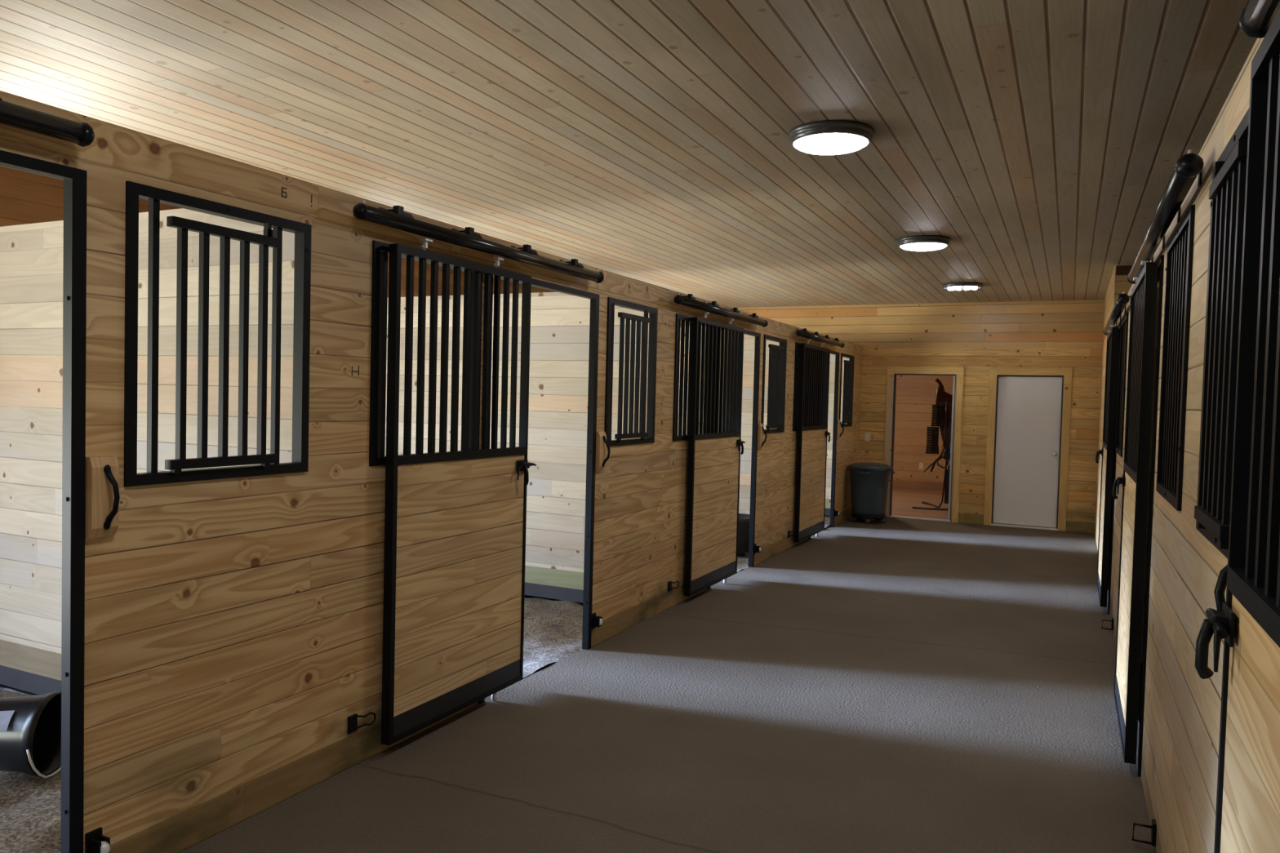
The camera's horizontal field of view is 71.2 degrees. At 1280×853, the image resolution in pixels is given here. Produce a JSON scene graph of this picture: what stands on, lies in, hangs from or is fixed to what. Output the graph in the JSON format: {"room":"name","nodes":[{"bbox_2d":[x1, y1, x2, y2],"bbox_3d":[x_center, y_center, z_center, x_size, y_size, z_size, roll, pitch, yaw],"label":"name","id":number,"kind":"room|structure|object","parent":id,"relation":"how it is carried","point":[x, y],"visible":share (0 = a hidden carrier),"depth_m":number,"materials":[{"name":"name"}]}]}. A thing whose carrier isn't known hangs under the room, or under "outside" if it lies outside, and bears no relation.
{"room":"farm building","nodes":[
{"label":"farm building","id":0,"kind":"room"},
{"bbox_2d":[0,208,294,695],"bbox_3d":[-2.869,0.180,4.481,3.569,2.400,0.055,2,2,26],"label":"wall partition","id":1,"kind":"structure","parent":0,"point":[31,255],"depth_m":4.49,"materials":[{"name":"wood"}]},
{"bbox_2d":[0,165,555,297],"bbox_3d":[-3.876,-0.133,6.659,0.150,3.150,17.050,2,2,26],"label":"wall","id":2,"kind":"structure","parent":0,"point":[25,197],"depth_m":6.03,"materials":[{"name":"beige wood"}]},
{"bbox_2d":[0,90,862,852],"bbox_3d":[-0.579,0.218,5.082,0.041,2.400,17.050,2,2,26],"label":"wall","id":3,"kind":"structure","parent":0,"point":[233,627],"depth_m":3.38,"materials":[{"name":"brown wood"}]},
{"bbox_2d":[0,150,86,852],"bbox_3d":[-1.960,0.361,2.189,0.042,2.235,1.185,2,2,26],"label":"door frame","id":4,"kind":"structure","parent":3,"relation":"attached to","point":[74,256],"depth_m":2.69,"materials":[{"name":"black paint"}]},
{"bbox_2d":[0,97,94,146],"bbox_3d":[-2.094,-0.841,1.643,0.124,0.101,2.170,2,2,26],"label":"door track","id":5,"kind":"object","parent":3,"relation":"attached to","point":[82,134],"visible":1,"depth_m":2.47,"materials":[{"name":"black metal"}]},
{"bbox_2d":[84,826,110,852],"bbox_3d":[-1.673,1.307,2.769,0.069,0.100,0.050,2,2,26],"label":"roller","id":6,"kind":"object","parent":3,"relation":"attached to","point":[95,842],"visible":1,"depth_m":2.76,"materials":[{"name":"black paint"}]},
{"bbox_2d":[84,455,119,538],"bbox_3d":[-1.633,0.217,2.739,0.086,0.247,0.085,2,2,26],"label":"handle","id":7,"kind":"object","parent":3,"relation":"attached to","point":[102,497],"visible":1,"depth_m":2.73,"materials":[{"name":"brown wood"}]},
{"bbox_2d":[123,180,311,486],"bbox_3d":[-1.461,-0.296,3.154,0.074,0.960,0.750,2,2,26],"label":"window","id":8,"kind":"structure","parent":3,"relation":"in","point":[269,464],"depth_m":3.11,"materials":[{"name":"black paint"}]},
{"bbox_2d":[347,711,376,733],"bbox_3d":[-1.189,1.257,3.818,0.022,0.072,0.138,3,2,38],"label":"door catch","id":9,"kind":"structure","parent":3,"relation":"in","point":[353,726],"depth_m":3.79,"materials":[{"name":"black paint"}]},
{"bbox_2d":[368,240,482,466],"bbox_3d":[-0.989,-0.317,4.161,0.053,0.960,0.775,2,2,26],"label":"barred window","id":10,"kind":"structure","parent":3,"relation":"in","point":[380,251],"depth_m":3.88,"materials":[{"name":"black paint"}]},
{"bbox_2d":[352,200,604,283],"bbox_3d":[-0.712,-0.900,4.518,0.124,0.101,2.070,2,2,26],"label":"door track","id":11,"kind":"object","parent":3,"relation":"attached to","point":[395,218],"visible":1,"depth_m":4.22,"materials":[{"name":"black metal"}]},
{"bbox_2d":[381,237,536,746],"bbox_3d":[-0.821,0.293,4.356,0.097,2.286,1.108,2,2,26],"label":"door","id":12,"kind":"structure","parent":11,"relation":"hanging from","point":[455,520],"depth_m":4.24,"materials":[{"name":"black paint"}]},
{"bbox_2d":[478,275,599,703],"bbox_3d":[-0.557,0.301,5.109,0.042,2.235,1.185,2,2,26],"label":"door frame","id":13,"kind":"structure","parent":3,"relation":"attached to","point":[594,298],"depth_m":5.60,"materials":[{"name":"black paint"}]},
{"bbox_2d":[591,613,602,629],"bbox_3d":[-0.270,1.242,5.689,0.069,0.100,0.050,2,2,26],"label":"roller","id":14,"kind":"object","parent":3,"relation":"attached to","point":[597,621],"visible":1,"depth_m":5.68,"materials":[{"name":"black paint"}]},
{"bbox_2d":[595,431,610,471],"bbox_3d":[-0.230,0.157,5.658,0.086,0.247,0.085,2,2,26],"label":"handle","id":15,"kind":"object","parent":3,"relation":"attached to","point":[602,442],"visible":1,"depth_m":5.64,"materials":[{"name":"brown wood"}]},
{"bbox_2d":[604,297,657,446],"bbox_3d":[-0.058,-0.356,6.074,0.074,0.960,0.750,2,2,26],"label":"window","id":16,"kind":"structure","parent":3,"relation":"in","point":[648,437],"depth_m":6.04,"materials":[{"name":"black paint"}]},
{"bbox_2d":[667,581,679,591],"bbox_3d":[0.253,1.211,6.819,0.022,0.072,0.138,3,2,38],"label":"roller","id":17,"kind":"object","parent":3,"relation":"in","point":[669,584],"depth_m":6.79,"materials":[{"name":"black paint"}]},
{"bbox_2d":[672,313,713,440],"bbox_3d":[0.414,-0.377,7.081,0.053,0.960,0.775,2,2,26],"label":"barred window","id":18,"kind":"structure","parent":3,"relation":"in","point":[681,319],"depth_m":6.88,"materials":[{"name":"black paint"}]},
{"bbox_2d":[673,293,768,327],"bbox_3d":[0.696,-0.960,7.447,0.124,0.101,2.090,2,2,26],"label":"door track","id":19,"kind":"object","parent":3,"relation":"attached to","point":[689,300],"visible":1,"depth_m":7.18,"materials":[{"name":"black metal"}]},
{"bbox_2d":[684,311,745,596],"bbox_3d":[0.668,0.229,7.454,0.097,2.286,1.153,2,2,26],"label":"door","id":20,"kind":"structure","parent":19,"relation":"hanging from","point":[713,457],"depth_m":7.35,"materials":[{"name":"black paint"}]},
{"bbox_2d":[707,328,760,589],"bbox_3d":[0.846,0.240,8.029,0.042,2.235,1.185,2,2,26],"label":"door frame","id":21,"kind":"structure","parent":3,"relation":"attached to","point":[757,335],"depth_m":8.53,"materials":[{"name":"black paint"}]},
{"bbox_2d":[754,543,760,554],"bbox_3d":[1.134,1.182,8.609,0.069,0.100,0.050,2,2,26],"label":"roller","id":22,"kind":"object","parent":3,"relation":"attached to","point":[757,548],"visible":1,"depth_m":8.60,"materials":[{"name":"black paint"}]},
{"bbox_2d":[757,423,766,449],"bbox_3d":[1.173,0.097,8.578,0.086,0.247,0.085,2,2,26],"label":"handle","id":23,"kind":"object","parent":3,"relation":"attached to","point":[760,428],"visible":1,"depth_m":8.56,"materials":[{"name":"brown wood"}]},
{"bbox_2d":[760,334,786,433],"bbox_3d":[1.345,-0.416,8.994,0.074,0.960,0.750,2,2,26],"label":"window","id":24,"kind":"structure","parent":3,"relation":"in","point":[777,354],"depth_m":8.97,"materials":[{"name":"black paint"}]},
{"bbox_2d":[787,530,794,537],"bbox_3d":[1.637,1.164,9.699,0.022,0.072,0.138,3,2,38],"label":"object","id":25,"kind":"structure","parent":3,"relation":"in","point":[788,531],"depth_m":9.67,"materials":[{"name":"black paint"}]},
{"bbox_2d":[792,342,800,431],"bbox_3d":[1.817,-0.438,10.001,0.053,0.960,0.775,2,2,26],"label":"barred window","id":26,"kind":"structure","parent":3,"relation":"in","point":[797,362],"depth_m":9.77,"materials":[{"name":"black paint"}]},
{"bbox_2d":[795,328,844,347],"bbox_3d":[2.079,-1.020,10.326,0.124,0.101,2.000,2,2,26],"label":"door track","id":27,"kind":"object","parent":3,"relation":"attached to","point":[803,333],"visible":1,"depth_m":10.10,"materials":[{"name":"black metal"}]},
{"bbox_2d":[794,339,830,542],"bbox_3d":[2.019,0.171,10.265,0.097,2.286,1.203,2,2,26],"label":"door","id":28,"kind":"structure","parent":27,"relation":"hanging from","point":[814,373],"depth_m":10.16,"materials":[{"name":"black paint"}]},
{"bbox_2d":[808,350,839,538],"bbox_3d":[2.249,0.180,10.949,0.042,2.235,1.185,2,2,26],"label":"door frame","id":29,"kind":"structure","parent":3,"relation":"attached to","point":[836,353],"depth_m":11.44,"materials":[{"name":"black paint"}]},
{"bbox_2d":[834,509,839,517],"bbox_3d":[2.537,1.122,11.529,0.069,0.100,0.050,2,2,26],"label":"roller","id":30,"kind":"object","parent":3,"relation":"attached to","point":[836,513],"visible":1,"depth_m":11.51,"materials":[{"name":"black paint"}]},
{"bbox_2d":[836,419,844,439],"bbox_3d":[2.576,0.036,11.498,0.086,0.247,0.085,2,2,26],"label":"handle","id":31,"kind":"object","parent":3,"relation":"attached to","point":[839,424],"visible":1,"depth_m":11.47,"materials":[{"name":"black metal"}]},
{"bbox_2d":[839,353,854,426],"bbox_3d":[2.748,-0.477,11.913,0.074,0.960,0.750,2,2,26],"label":"window","id":32,"kind":"structure","parent":3,"relation":"in","point":[848,377],"depth_m":11.88,"materials":[{"name":"black paint"}]},
{"bbox_2d":[384,292,648,603],"bbox_3d":[-1.466,0.119,7.401,3.569,2.400,0.055,2,2,26],"label":"wall partition","id":33,"kind":"structure","parent":0,"point":[559,334],"depth_m":7.01,"materials":[{"name":"wood"}]},
{"bbox_2d":[0,525,1142,723],"bbox_3d":[0.703,1.572,4.494,10.400,0.120,17.050,2,2,26],"label":"floor","id":34,"kind":"structure","parent":0,"point":[2,686],"depth_m":5.24,"materials":[{"name":"rubber"}]},
{"bbox_2d":[0,688,61,852],"bbox_3d":[-3.594,1.408,3.057,3.566,0.078,3.184,2,2,26],"label":"bedding","id":35,"kind":"object","parent":34,"relation":"on","point":[30,806],"visible":0.11,"depth_m":3.33,"materials":[{"name":"brown wood"}]},
{"bbox_2d":[0,691,61,778],"bbox_3d":[-2.552,1.243,3.625,0.382,0.330,0.343,2,2,-5],"label":"bucket","id":36,"kind":"object","parent":35,"relation":"on","point":[30,726],"visible":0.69,"depth_m":3.56,"materials":[{"name":"black plastic"}]},
{"bbox_2d":[522,597,582,678],"bbox_3d":[-2.191,1.351,5.977,3.566,0.072,3.184,2,2,26],"label":"bedding","id":37,"kind":"object","parent":34,"relation":"on","point":[553,629],"visible":0.1,"depth_m":6.08,"materials":[{"name":"brown wood"}]},
{"bbox_2d":[737,552,748,572],"bbox_3d":[-0.788,1.292,8.896,3.566,0.068,3.184,2,2,26],"label":"bedding","id":38,"kind":"object","parent":34,"relation":"on","point":[742,557],"visible":0.03,"depth_m":8.90,"materials":[{"name":"brown wood"}]},
{"bbox_2d":[737,513,749,552],"bbox_3d":[1.000,1.111,9.307,0.428,0.360,0.428,2,2,26],"label":"bucket","id":39,"kind":"object","parent":38,"relation":"on","point":[744,519],"visible":0.2,"depth_m":9.14,"materials":[{"name":"black plastic"}]},
{"bbox_2d":[824,515,830,528],"bbox_3d":[0.689,1.229,11.969,3.566,0.066,3.504,2,2,26],"label":"bedding","id":40,"kind":"object","parent":34,"relation":"on","point":[827,518],"visible":0.02,"depth_m":12.18,"materials":[{"name":"brown wood"}]},
{"bbox_2d":[0,0,1257,307],"bbox_3d":[0.783,-1.556,4.391,10.400,0.080,17.050,2,2,26],"label":"ceiling","id":41,"kind":"structure","parent":0,"point":[644,140],"depth_m":4.36,"materials":[{"name":"beige wood"}]},
{"bbox_2d":[787,120,875,155],"bbox_3d":[0.986,-1.476,4.623,0.444,0.084,0.444,2,2,26],"label":"ceiling light","id":42,"kind":"object","parent":41,"relation":"attached to","point":[826,137],"visible":1,"depth_m":4.50,"materials":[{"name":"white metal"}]},
{"bbox_2d":[793,133,868,155],"bbox_3d":[0.985,-1.456,4.623,0.379,0.044,0.379,2,2,26],"label":"diffuser","id":43,"kind":"object","parent":42,"relation":"attached to","point":[820,144],"depth_m":4.55,"materials":[{"name":"white plastic"}]},
{"bbox_2d":[896,235,951,251],"bbox_3d":[2.393,-1.536,7.551,0.444,0.084,0.444,2,2,26],"label":"ceiling light","id":44,"kind":"object","parent":41,"relation":"attached to","point":[917,242],"visible":1,"depth_m":7.41,"materials":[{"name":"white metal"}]},
{"bbox_2d":[900,242,946,251],"bbox_3d":[2.393,-1.516,7.552,0.379,0.044,0.379,2,2,26],"label":"diffuser","id":45,"kind":"object","parent":44,"relation":"attached to","point":[917,246],"depth_m":7.47,"materials":[{"name":"white plastic"}]},
{"bbox_2d":[942,282,982,290],"bbox_3d":[3.714,-1.603,10.300,0.440,0.063,0.440,2,2,26],"label":"ceiling light","id":46,"kind":"object","parent":41,"relation":"attached to","point":[953,286],"visible":1,"depth_m":10.20,"materials":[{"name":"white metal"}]},
{"bbox_2d":[180,486,1155,852],"bbox_3d":[0.980,1.455,7.049,4.980,0.120,21.900,2,2,26],"label":"floor","id":47,"kind":"structure","parent":0,"point":[895,685],"depth_m":4.32,"materials":[{"name":"concrete"}]},
{"bbox_2d":[847,462,894,524],"bbox_3d":[3.074,0.885,12.001,0.590,0.800,0.590,0,2,-29],"label":"trash can","id":48,"kind":"object","parent":47,"relation":"on","point":[868,480],"visible":1,"depth_m":11.80,"materials":[{"name":"grey plastic"}]},
{"bbox_2d":[912,506,948,510],"bbox_3d":[4.492,0.819,13.602,0.642,0.902,0.076,2,2,18],"label":"strap","id":49,"kind":"object","parent":47,"relation":"on","point":[920,508],"visible":0.46,"depth_m":13.61,"materials":[{"name":"black leather"}]},
{"bbox_2d":[921,469,946,508],"bbox_3d":[4.615,0.953,14.020,0.075,0.630,0.870,1,2,-2],"label":"reins","id":50,"kind":"object","parent":47,"relation":"on","point":[944,484],"visible":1,"depth_m":13.62,"materials":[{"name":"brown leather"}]},
{"bbox_2d":[677,326,779,514],"bbox_3d":[-0.063,0.059,10.321,3.569,2.400,0.055,2,2,26],"label":"wall partition","id":51,"kind":"structure","parent":0,"point":[748,340],"depth_m":9.71,"materials":[{"name":"wood"}]},
{"bbox_2d":[824,353,848,515],"bbox_3d":[1.340,-0.001,13.241,3.569,2.400,0.055,2,2,26],"label":"wall partition","id":52,"kind":"structure","parent":0,"point":[832,362],"depth_m":12.57,"materials":[{"name":"wood"}]},
{"bbox_2d":[684,299,1104,533],"bbox_3d":[4.650,-0.140,12.573,10.400,3.090,1.006,2,2,26],"label":"wall","id":53,"kind":"structure","parent":0,"point":[976,337],"depth_m":12.07,"materials":[{"name":"beige wood"}]},
{"bbox_2d":[865,432,870,440],"bbox_3d":[3.231,0.147,12.699,0.072,0.116,0.018,2,2,26],"label":"light switch","id":54,"kind":"object","parent":53,"relation":"attached to","point":[867,434],"visible":1,"depth_m":12.70,"materials":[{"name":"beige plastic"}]},
{"bbox_2d":[884,373,893,517],"bbox_3d":[3.489,0.266,12.578,0.095,2.020,0.018,2,2,26],"label":"trim","id":55,"kind":"structure","parent":53,"relation":"attached to","point":[890,377],"depth_m":12.56,"materials":[{"name":"beige wood"}]},
{"bbox_2d":[888,373,955,522],"bbox_3d":[4.100,0.285,12.789,0.825,2.000,0.950,2,2,26],"label":"door frame","id":56,"kind":"structure","parent":53,"relation":"in","point":[953,380],"depth_m":12.34,"materials":[{"name":"wood"}]},
{"bbox_2d":[887,366,964,374],"bbox_3d":[3.931,-0.773,12.344,1.015,0.095,0.018,2,2,26],"label":"trim","id":57,"kind":"structure","parent":53,"relation":"attached to","point":[891,370],"depth_m":12.34,"materials":[{"name":"beige wood"}]},
{"bbox_2d":[950,374,963,522],"bbox_3d":[4.318,0.300,12.180,0.095,2.020,0.018,2,2,26],"label":"trim","id":58,"kind":"structure","parent":53,"relation":"attached to","point":[959,378],"depth_m":12.17,"materials":[{"name":"beige wood"}]},
{"bbox_2d":[983,374,996,525],"bbox_3d":[4.699,0.316,11.997,0.095,2.020,0.018,2,2,26],"label":"trim","id":59,"kind":"structure","parent":53,"relation":"attached to","point":[993,378],"depth_m":11.99,"materials":[{"name":"beige wood"}]},
{"bbox_2d":[991,376,1062,530],"bbox_3d":[5.125,0.342,11.842,0.808,2.000,0.130,2,2,26],"label":"door","id":60,"kind":"structure","parent":53,"relation":"in","point":[1028,414],"depth_m":11.85,"materials":[{"name":"metal"}]},
{"bbox_2d":[991,374,1063,528],"bbox_3d":[5.136,0.332,11.864,0.808,2.020,0.120,2,2,26],"label":"trim","id":61,"kind":"structure","parent":53,"relation":"attached to","point":[997,375],"depth_m":11.93,"materials":[{"name":"wood"}]},
{"bbox_2d":[989,367,1072,375],"bbox_3d":[5.133,-0.724,11.767,0.998,0.095,0.018,2,2,26],"label":"trim","id":62,"kind":"structure","parent":53,"relation":"attached to","point":[993,371],"depth_m":11.75,"materials":[{"name":"beige wood"}]},
{"bbox_2d":[1057,375,1071,531],"bbox_3d":[5.513,0.350,11.607,0.095,2.020,0.018,2,2,26],"label":"trim","id":63,"kind":"structure","parent":53,"relation":"attached to","point":[1067,379],"depth_m":11.60,"materials":[{"name":"beige wood"}]},
{"bbox_2d":[893,374,955,482],"bbox_3d":[5.091,-0.133,17.137,3.550,2.600,0.100,2,2,26],"label":"wall","id":64,"kind":"structure","parent":0,"point":[915,395],"depth_m":17.01,"materials":[{"name":"beige wood"}]},
{"bbox_2d":[892,479,943,489],"bbox_3d":[5.035,1.097,17.126,3.550,0.140,0.012,2,2,26],"label":"baseboard","id":65,"kind":"structure","parent":64,"relation":"attached to","point":[896,483],"depth_m":17.00,"materials":[{"name":"brown wood"}]},
{"bbox_2d":[919,462,923,469],"bbox_3d":[5.338,0.749,16.976,0.072,0.116,0.009,2,2,26],"label":"wall outlet","id":66,"kind":"object","parent":64,"relation":"attached to","point":[921,464],"visible":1,"depth_m":16.97,"materials":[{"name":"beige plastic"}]},
{"bbox_2d":[924,401,949,472],"bbox_3d":[4.513,0.163,13.538,0.374,1.085,0.098,2,2,26],"label":"bridle","id":67,"kind":"object","parent":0,"point":[940,455],"visible":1,"depth_m":13.50,"materials":[{"name":"brown leather"}]},
{"bbox_2d":[1094,263,1159,549],"bbox_3d":[6.758,-0.008,9.291,3.455,3.030,3.100,2,2,26],"label":"wall","id":68,"kind":"structure","parent":0,"point":[1118,284],"depth_m":10.27,"materials":[{"name":"beige wood"}]},
{"bbox_2d":[1115,265,1132,275],"bbox_3d":[4.646,-1.494,8.547,0.168,0.090,0.015,2,2,26],"label":"trim","id":69,"kind":"structure","parent":68,"relation":"attached to","point":[1120,269],"depth_m":8.55,"materials":[{"name":"brown wood"}]},
{"bbox_2d":[1140,285,1159,662],"bbox_3d":[4.750,0.374,5.096,3.419,2.440,0.045,2,2,26],"label":"wall partition","id":70,"kind":"structure","parent":0,"point":[1157,288],"depth_m":5.77,"materials":[{"name":"beige wood"}]},
{"bbox_2d":[1109,37,1263,852],"bbox_3d":[1.516,0.352,2.358,0.040,2.420,13.950,2,2,26],"label":"wall","id":71,"kind":"structure","parent":0,"point":[1182,709],"depth_m":2.75,"materials":[{"name":"brown wood"}]},
{"bbox_2d":[1101,617,1113,630],"bbox_3d":[3.362,1.418,6.431,0.076,0.085,0.050,2,2,26],"label":"roller","id":72,"kind":"object","parent":71,"relation":"attached to","point":[1112,620],"depth_m":6.42,"materials":[{"name":"black paint"}]},
{"bbox_2d":[1107,323,1120,613],"bbox_3d":[3.936,0.324,7.425,0.042,2.265,1.080,2,2,26],"label":"door frame","id":73,"kind":"structure","parent":71,"relation":"attached to","point":[1119,326],"depth_m":6.98,"materials":[{"name":"black paint"}]},
{"bbox_2d":[1102,291,1131,335],"bbox_3d":[3.661,-0.848,6.879,0.092,0.101,2.730,2,2,26],"label":"door track","id":74,"kind":"object","parent":71,"relation":"attached to","point":[1123,299],"visible":0.86,"depth_m":6.18,"materials":[{"name":"black metal"}]},
{"bbox_2d":[1095,324,1119,607],"bbox_3d":[3.865,0.320,7.461,0.097,2.268,1.123,2,2,26],"label":"door","id":75,"kind":"structure","parent":74,"relation":"hanging from","point":[1107,451],"depth_m":6.97,"materials":[{"name":"black paint"}]},
{"bbox_2d":[1115,312,1128,456],"bbox_3d":[3.504,-0.293,6.466,0.053,0.990,0.740,2,2,26],"label":"barred window","id":76,"kind":"structure","parent":71,"relation":"in","point":[1124,323],"depth_m":6.57,"materials":[{"name":"black paint"}]},
{"bbox_2d":[1131,818,1156,846],"bbox_3d":[1.846,1.483,3.277,0.076,0.085,0.050,2,2,26],"label":"roller","id":77,"kind":"object","parent":71,"relation":"attached to","point":[1153,828],"depth_m":3.26,"materials":[{"name":"black paint"}]},
{"bbox_2d":[1137,254,1164,777],"bbox_3d":[2.448,0.388,4.330,0.042,2.265,1.050,2,2,26],"label":"door frame","id":78,"kind":"structure","parent":71,"relation":"attached to","point":[1161,260],"depth_m":3.87,"materials":[{"name":"black paint"}]},
{"bbox_2d":[1126,149,1204,284],"bbox_3d":[2.102,-0.781,3.634,0.092,0.101,2.470,2,2,26],"label":"door track","id":79,"kind":"object","parent":71,"relation":"attached to","point":[1188,166],"visible":0.93,"depth_m":2.96,"materials":[{"name":"black metal"}]},
{"bbox_2d":[1111,260,1158,764],"bbox_3d":[2.382,0.383,4.375,0.097,2.268,1.093,2,2,26],"label":"door","id":80,"kind":"structure","parent":79,"relation":"hanging from","point":[1134,481],"depth_m":3.93,"materials":[{"name":"black paint"}]},
{"bbox_2d":[1155,204,1195,511],"bbox_3d":[1.956,-0.227,3.244,0.053,0.990,0.790,2,2,26],"label":"barred window","id":81,"kind":"structure","parent":71,"relation":"in","point":[1180,249],"depth_m":3.27,"materials":[{"name":"black paint"}]},
{"bbox_2d":[1213,564,1227,610],"bbox_3d":[1.179,0.327,1.771,0.070,0.179,0.028,2,2,26],"label":"handle","id":82,"kind":"object","parent":71,"relation":"attached to","point":[1221,584],"visible":0.28,"depth_m":1.77,"materials":[{"name":"black paint"}]},
{"bbox_2d":[1194,108,1248,558],"bbox_3d":[1.405,-0.204,2.123,0.074,0.990,0.750,2,2,26],"label":"window","id":83,"kind":"structure","parent":71,"relation":"in","point":[1227,189],"depth_m":2.10,"materials":[{"name":"black paint"}]},
{"bbox_2d":[1239,0,1279,38],"bbox_3d":[0.636,-0.718,0.584,0.092,0.101,2.260,2,2,26],"label":"door track","id":84,"kind":"object","parent":71,"relation":"attached to","point":[1256,18],"visible":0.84,"depth_m":1.54,"materials":[{"name":"black metal"}]},
{"bbox_2d":[1195,8,1279,852],"bbox_3d":[0.851,0.449,1.189,0.097,2.268,1.143,2,2,26],"label":"door","id":85,"kind":"structure","parent":84,"relation":"hanging from","point":[1247,813],"depth_m":1.51,"materials":[{"name":"black paint"}]},
{"bbox_3d":[5.702,-0.022,14.221,0.080,2.600,4.630,2,2,26],"label":"wall","id":86,"kind":"structure","parent":0,"visible":0},
{"bbox_3d":[5.007,-0.306,13.789,0.820,0.350,0.200,2,2,26],"label":"rack","id":87,"kind":"object","parent":86,"relation":"attached to","visible":0},
{"bbox_2d":[934,377,952,457],"bbox_3d":[4.902,-0.109,13.843,0.696,1.267,0.608,2,2,26],"label":"saddle","id":88,"kind":"object","parent":87,"relation":"on","point":[942,397],"visible":0.36,"depth_m":13.67,"materials":[{"name":"brown leather"}]},
{"bbox_2d":[925,426,938,453],"bbox_3d":[4.463,0.210,13.640,0.195,0.414,0.046,2,2,26],"label":"blanket","id":89,"kind":"object","parent":88,"relation":"hanging from","point":[932,433],"visible":1,"depth_m":13.63,"materials":[{"name":"black fabric"}]},
{"bbox_2d":[930,404,948,426],"bbox_3d":[4.562,-0.166,13.607,0.251,0.333,0.046,2,2,26],"label":"blanket","id":90,"kind":"object","parent":89,"relation":"on","point":[938,413],"visible":1,"depth_m":13.60,"materials":[{"name":"fabric"}]},
{"bbox_2d":[944,447,950,503],"bbox_3d":[4.691,0.749,13.591,0.100,0.850,0.012,2,2,26],"label":"cinch","id":91,"kind":"object","parent":88,"relation":"hanging from","point":[948,450],"visible":0.64,"depth_m":13.59,"materials":[{"name":"black leather"}]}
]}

